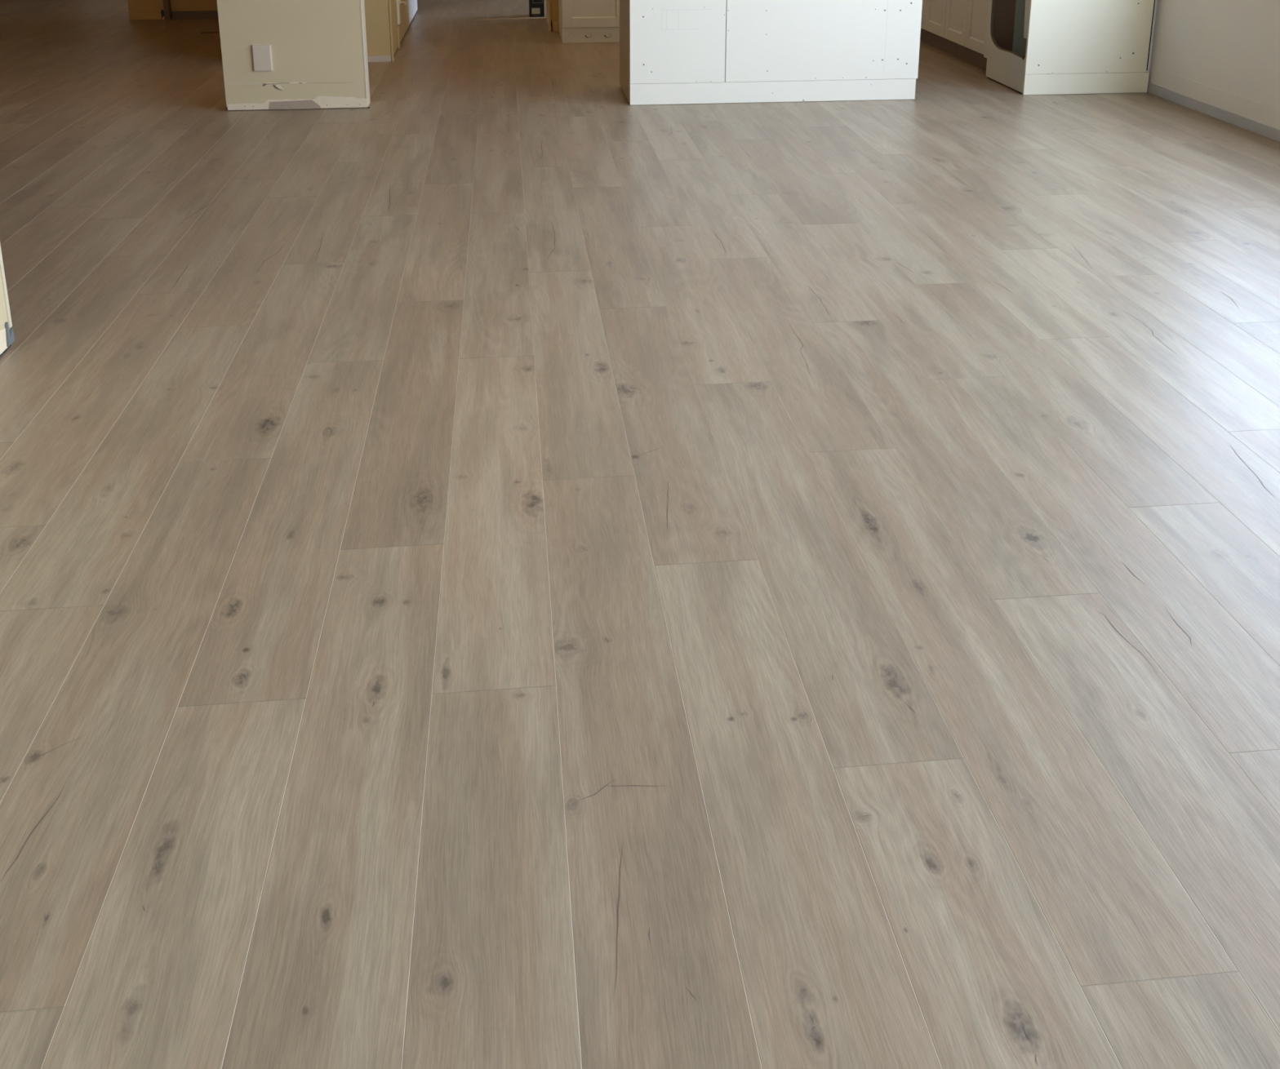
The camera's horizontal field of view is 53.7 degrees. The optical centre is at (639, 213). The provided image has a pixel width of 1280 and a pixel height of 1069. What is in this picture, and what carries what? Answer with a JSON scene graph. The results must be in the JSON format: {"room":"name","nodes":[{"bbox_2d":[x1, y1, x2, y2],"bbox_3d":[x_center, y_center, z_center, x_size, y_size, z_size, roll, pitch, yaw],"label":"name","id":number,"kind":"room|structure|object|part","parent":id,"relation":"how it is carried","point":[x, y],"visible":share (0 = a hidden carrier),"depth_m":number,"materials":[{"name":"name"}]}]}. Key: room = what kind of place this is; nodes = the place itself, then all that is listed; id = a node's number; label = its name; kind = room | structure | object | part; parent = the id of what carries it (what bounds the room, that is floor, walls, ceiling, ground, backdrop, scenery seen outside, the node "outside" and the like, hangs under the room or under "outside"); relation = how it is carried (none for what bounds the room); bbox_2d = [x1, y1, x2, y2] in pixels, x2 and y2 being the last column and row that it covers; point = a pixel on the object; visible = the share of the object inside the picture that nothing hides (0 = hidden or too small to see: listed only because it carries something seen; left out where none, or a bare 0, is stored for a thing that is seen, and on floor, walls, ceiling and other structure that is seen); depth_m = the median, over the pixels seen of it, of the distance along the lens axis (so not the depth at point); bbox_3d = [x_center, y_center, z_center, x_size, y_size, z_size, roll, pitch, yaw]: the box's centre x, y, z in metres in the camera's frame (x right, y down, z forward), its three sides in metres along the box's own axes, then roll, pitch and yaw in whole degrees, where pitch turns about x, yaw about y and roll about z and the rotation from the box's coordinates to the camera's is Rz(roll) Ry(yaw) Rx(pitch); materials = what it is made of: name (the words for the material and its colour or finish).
{"room":"empty living room","nodes":[
{"label":"empty living room","id":0,"kind":"room"},
{"bbox_2d":[0,244,14,356],"bbox_3d":[-1.547,-0.664,1.497,0.126,2.953,2.954,-2,16,-6],"label":"wall","id":1,"kind":"structure","parent":0,"point":[6,335],"depth_m":3.26,"materials":[{"name":"beige paint"}]},
{"bbox_2d":[127,0,217,17],"bbox_3d":[-3.288,-2.932,9.367,1.230,2.950,0.150,-2,16,-6],"label":"wall","id":2,"kind":"structure","parent":0,"point":[175,5],"depth_m":9.67,"materials":[{"name":"beige paint"}]},
{"bbox_2d":[128,12,162,20],"bbox_3d":[-3.763,-1.506,9.641,0.262,0.058,0.013,-2,16,-6],"label":"baseboard","id":3,"kind":"structure","parent":2,"relation":"attached to","point":[132,15],"depth_m":9.63,"materials":[{"name":"beige paint"}]},
{"bbox_2d":[160,0,172,19],"bbox_3d":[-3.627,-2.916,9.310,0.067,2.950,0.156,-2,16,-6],"label":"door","id":4,"kind":"structure","parent":2,"relation":"in","point":[166,14],"depth_m":9.64,"materials":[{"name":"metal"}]},
{"bbox_2d":[171,10,218,18],"bbox_3d":[-3.129,-1.533,9.734,0.920,0.058,0.015,-2,16,-6],"label":"baseboard","id":5,"kind":"structure","parent":2,"relation":"attached to","point":[193,14],"depth_m":9.70,"materials":[{"name":"brown wood"}]},
{"bbox_2d":[216,0,370,111],"bbox_3d":[-1.713,-1.952,5.963,0.700,2.950,0.124,-2,16,-6],"label":"wall partition","id":6,"kind":"structure","parent":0,"point":[319,48],"depth_m":6.24,"materials":[{"name":"beige paint"}]},
{"bbox_2d":[251,44,273,71],"bbox_3d":[-1.859,-0.764,6.223,0.094,0.134,0.014,-2,16,-6],"label":"wall plate","id":7,"kind":"object","parent":6,"relation":"attached to","point":[262,57],"visible":1,"depth_m":6.22,"materials":[{"name":"plastic"}]},
{"bbox_2d":[364,0,391,61],"bbox_3d":[-1.984,-2.350,7.340,0.918,2.946,0.120,-2,16,-6],"label":"wall","id":8,"kind":"structure","parent":0,"point":[376,11],"depth_m":7.67,"materials":[{"name":"beige paint"}]},
{"bbox_2d":[367,55,391,62],"bbox_3d":[-1.979,-0.933,7.682,0.915,0.040,0.012,-2,16,-6],"label":"baseboard","id":9,"kind":"structure","parent":8,"relation":"attached to","point":[370,58],"depth_m":7.71,"materials":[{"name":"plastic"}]},
{"bbox_2d":[388,0,394,62],"bbox_3d":[-1.517,-1.944,7.473,0.012,2.100,0.047,-2,16,-6],"label":"trim","id":10,"kind":"structure","parent":8,"relation":"attached to","point":[389,1],"depth_m":7.70,"materials":[{"name":"beige paint"}]},
{"bbox_2d":[391,0,417,54],"bbox_3d":[-1.719,-2.708,8.592,0.120,2.952,2.415,-2,16,-6],"label":"wall","id":11,"kind":"structure","parent":0,"point":[404,24],"depth_m":8.64,"materials":[{"name":"beige paint"}]},
{"bbox_2d":[395,0,400,48],"bbox_3d":[-1.573,-2.095,7.998,0.015,2.100,0.090,-2,16,-6],"label":"trim","id":12,"kind":"structure","parent":11,"relation":"attached to","point":[397,1],"depth_m":8.21,"materials":[{"name":"beige paint"}]},
{"bbox_2d":[399,0,406,6],"bbox_3d":[-1.571,-1.391,8.369,0.052,0.044,0.092,-2,16,-6],"label":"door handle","id":13,"kind":"object","parent":11,"relation":"attached to","point":[400,2],"visible":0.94,"depth_m":8.38,"materials":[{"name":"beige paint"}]},
{"bbox_2d":[546,0,558,23],"bbox_3d":[-0.623,-2.821,8.974,0.115,2.947,0.765,-2,16,-6],"label":"wall","id":14,"kind":"structure","parent":0,"point":[554,3],"depth_m":8.98,"materials":[{"name":"beige paint"}]},
{"bbox_2d":[472,17,546,20],"bbox_3d":[-0.999,-1.492,9.691,0.572,0.003,0.040,-4,17,-14],"label":"trim","id":15,"kind":"structure","parent":14,"relation":"attached to","point":[532,17],"depth_m":9.71,"materials":[{"name":"beige paint"}]},
{"bbox_2d":[548,0,551,31],"bbox_3d":[-0.641,-2.303,8.718,0.017,2.100,0.025,-2,16,-6],"label":"trim","id":16,"kind":"structure","parent":14,"relation":"attached to","point":[549,1],"depth_m":8.96,"materials":[{"name":"beige paint"}]},
{"bbox_2d":[551,20,558,31],"bbox_3d":[-0.608,-1.336,8.993,0.053,0.090,0.022,-2,16,-6],"label":"baseboard","id":17,"kind":"structure","parent":14,"relation":"attached to","point":[554,24],"depth_m":8.99,"materials":[{"name":"beige paint"}]},
{"bbox_2d":[0,0,1279,1068],"bbox_3d":[-1.841,-0.120,5.149,9.589,0.120,18.144,-2,16,-6],"label":"floor","id":18,"kind":"structure","parent":0,"point":[656,854],"depth_m":2.28,"materials":[{"name":"brown wood"}]},
{"bbox_2d":[200,31,219,33],"bbox_3d":[-2.961,-1.282,8.953,0.280,0.008,0.030,-2,16,-6],"label":"floor strip","id":19,"kind":"object","parent":18,"relation":"on","point":[202,32],"visible":0.44,"depth_m":8.93,"materials":[{"name":"brown wood"}]},
{"bbox_2d":[528,0,544,17],"bbox_3d":[-0.808,-1.718,9.828,0.114,0.358,0.181,-2,16,-6],"label":"carton","id":20,"kind":"object","parent":18,"relation":"on","point":[536,7],"visible":1,"depth_m":9.77,"materials":[{"name":"black cardboard"}]},
{"bbox_2d":[558,0,619,43],"bbox_3d":[-0.309,-1.650,8.621,0.530,0.901,0.590,-2,16,-6],"label":"base cabinet","id":21,"kind":"object","parent":18,"relation":"on","point":[580,21],"visible":0.94,"depth_m":8.44,"materials":[{"name":"paint"}]},
{"bbox_3d":[-0.307,-1.606,8.356,0.423,0.749,0.019,-2,16,-6],"label":"door","id":22,"kind":"part","parent":21,"relation":"part of","materials":[{"name":"beige paint"}]},
{"bbox_2d":[619,0,922,105],"bbox_3d":[0.662,-1.073,6.618,1.560,0.901,0.580,-2,16,-6],"label":"kitchen island","id":23,"kind":"object","parent":18,"relation":"on","point":[672,51],"visible":1,"depth_m":6.42,"materials":[{"name":"paint"}]},
{"bbox_3d":[-0.079,-1.040,6.551,0.012,0.847,0.491,-2,16,-6],"label":"panel","id":24,"kind":"part","parent":23,"relation":"part of","materials":[{"name":"wood"}]},
{"bbox_3d":[0.190,-1.024,6.318,0.486,0.750,0.018,-2,16,-6],"label":"panel","id":25,"kind":"part","parent":23,"relation":"part of","materials":[{"name":"white wood"}]},
{"bbox_3d":[0.935,-1.045,6.394,1.008,0.750,0.018,-2,16,-6],"label":"panel","id":26,"kind":"part","parent":23,"relation":"part of","materials":[{"name":"white wood"}]},
{"bbox_2d":[920,0,956,55],"bbox_3d":[2.188,-1.518,8.233,0.691,0.860,0.739,-2,16,-6],"label":"base cabinet","id":27,"kind":"object","parent":18,"relation":"on","point":[933,11],"visible":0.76,"depth_m":8.16,"materials":[{"name":"white paint"}]},
{"bbox_3d":[1.858,-1.611,8.363,0.019,0.743,0.368,-2,16,-6],"label":"door","id":28,"kind":"part","parent":27,"relation":"part of","materials":[{"name":"white paint"}]},
{"bbox_3d":[1.897,-1.509,8.009,0.019,0.743,0.368,-2,16,-6],"label":"door","id":29,"kind":"part","parent":27,"relation":"part of","materials":[{"name":"white paint"}]},
{"bbox_2d":[944,0,987,68],"bbox_3d":[2.267,-1.314,7.524,0.691,0.860,0.739,-2,16,-6],"label":"base cabinet","id":30,"kind":"object","parent":18,"relation":"on","point":[965,26],"visible":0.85,"depth_m":7.56,"materials":[{"name":"white paint"}]},
{"bbox_3d":[1.937,-1.407,7.654,0.019,0.743,0.368,-2,16,-6],"label":"door","id":31,"kind":"part","parent":30,"relation":"part of","materials":[{"name":"white paint"}]},
{"bbox_3d":[1.976,-1.305,7.301,0.019,0.743,0.368,-2,16,-6],"label":"door","id":32,"kind":"part","parent":30,"relation":"part of","materials":[{"name":"white paint"}]},
{"bbox_2d":[983,0,1157,95],"bbox_3d":[2.341,-1.782,6.694,0.698,2.221,0.599,-2,16,-6],"label":"tall cabinet","id":33,"kind":"object","parent":18,"relation":"on","point":[1032,46],"visible":1,"depth_m":6.66,"materials":[{"name":"white paint"}]},
{"bbox_3d":[2.002,-1.770,6.671,0.018,2.191,0.578,-2,16,-6],"label":"panel","id":34,"kind":"part","parent":33,"relation":"part of","materials":[{"name":"white paint"}]},
{"bbox_3d":[2.311,-1.906,6.961,0.662,2.090,0.015,-2,16,-6],"label":"recess panel","id":35,"kind":"part","parent":33,"relation":"part of","materials":[{"name":"wood"}]},
{"bbox_3d":[2.382,-1.900,6.957,0.522,2.100,0.009,-2,16,-6],"label":"recess panel","id":36,"kind":"part","parent":33,"relation":"part of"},
{"bbox_3d":[2.357,-1.746,6.403,0.668,2.088,0.018,-2,16,-6],"label":"panel","id":37,"kind":"part","parent":33,"relation":"part of","materials":[{"name":"white wood"}]},
{"bbox_2d":[1148,0,1279,129],"bbox_3d":[2.916,-1.701,5.274,0.153,3.050,15.900,-2,16,-6],"label":"wall","id":38,"kind":"structure","parent":0,"point":[1224,55],"depth_m":6.05,"materials":[{"name":"white paint"}]},
{"bbox_2d":[1146,82,1279,142],"bbox_3d":[2.925,-0.129,4.869,0.010,0.052,3.960,-2,16,-6],"label":"baseboard","id":39,"kind":"structure","parent":38,"relation":"attached to","point":[1268,131],"depth_m":6.10,"materials":[{"name":"white wood"}]}
]}

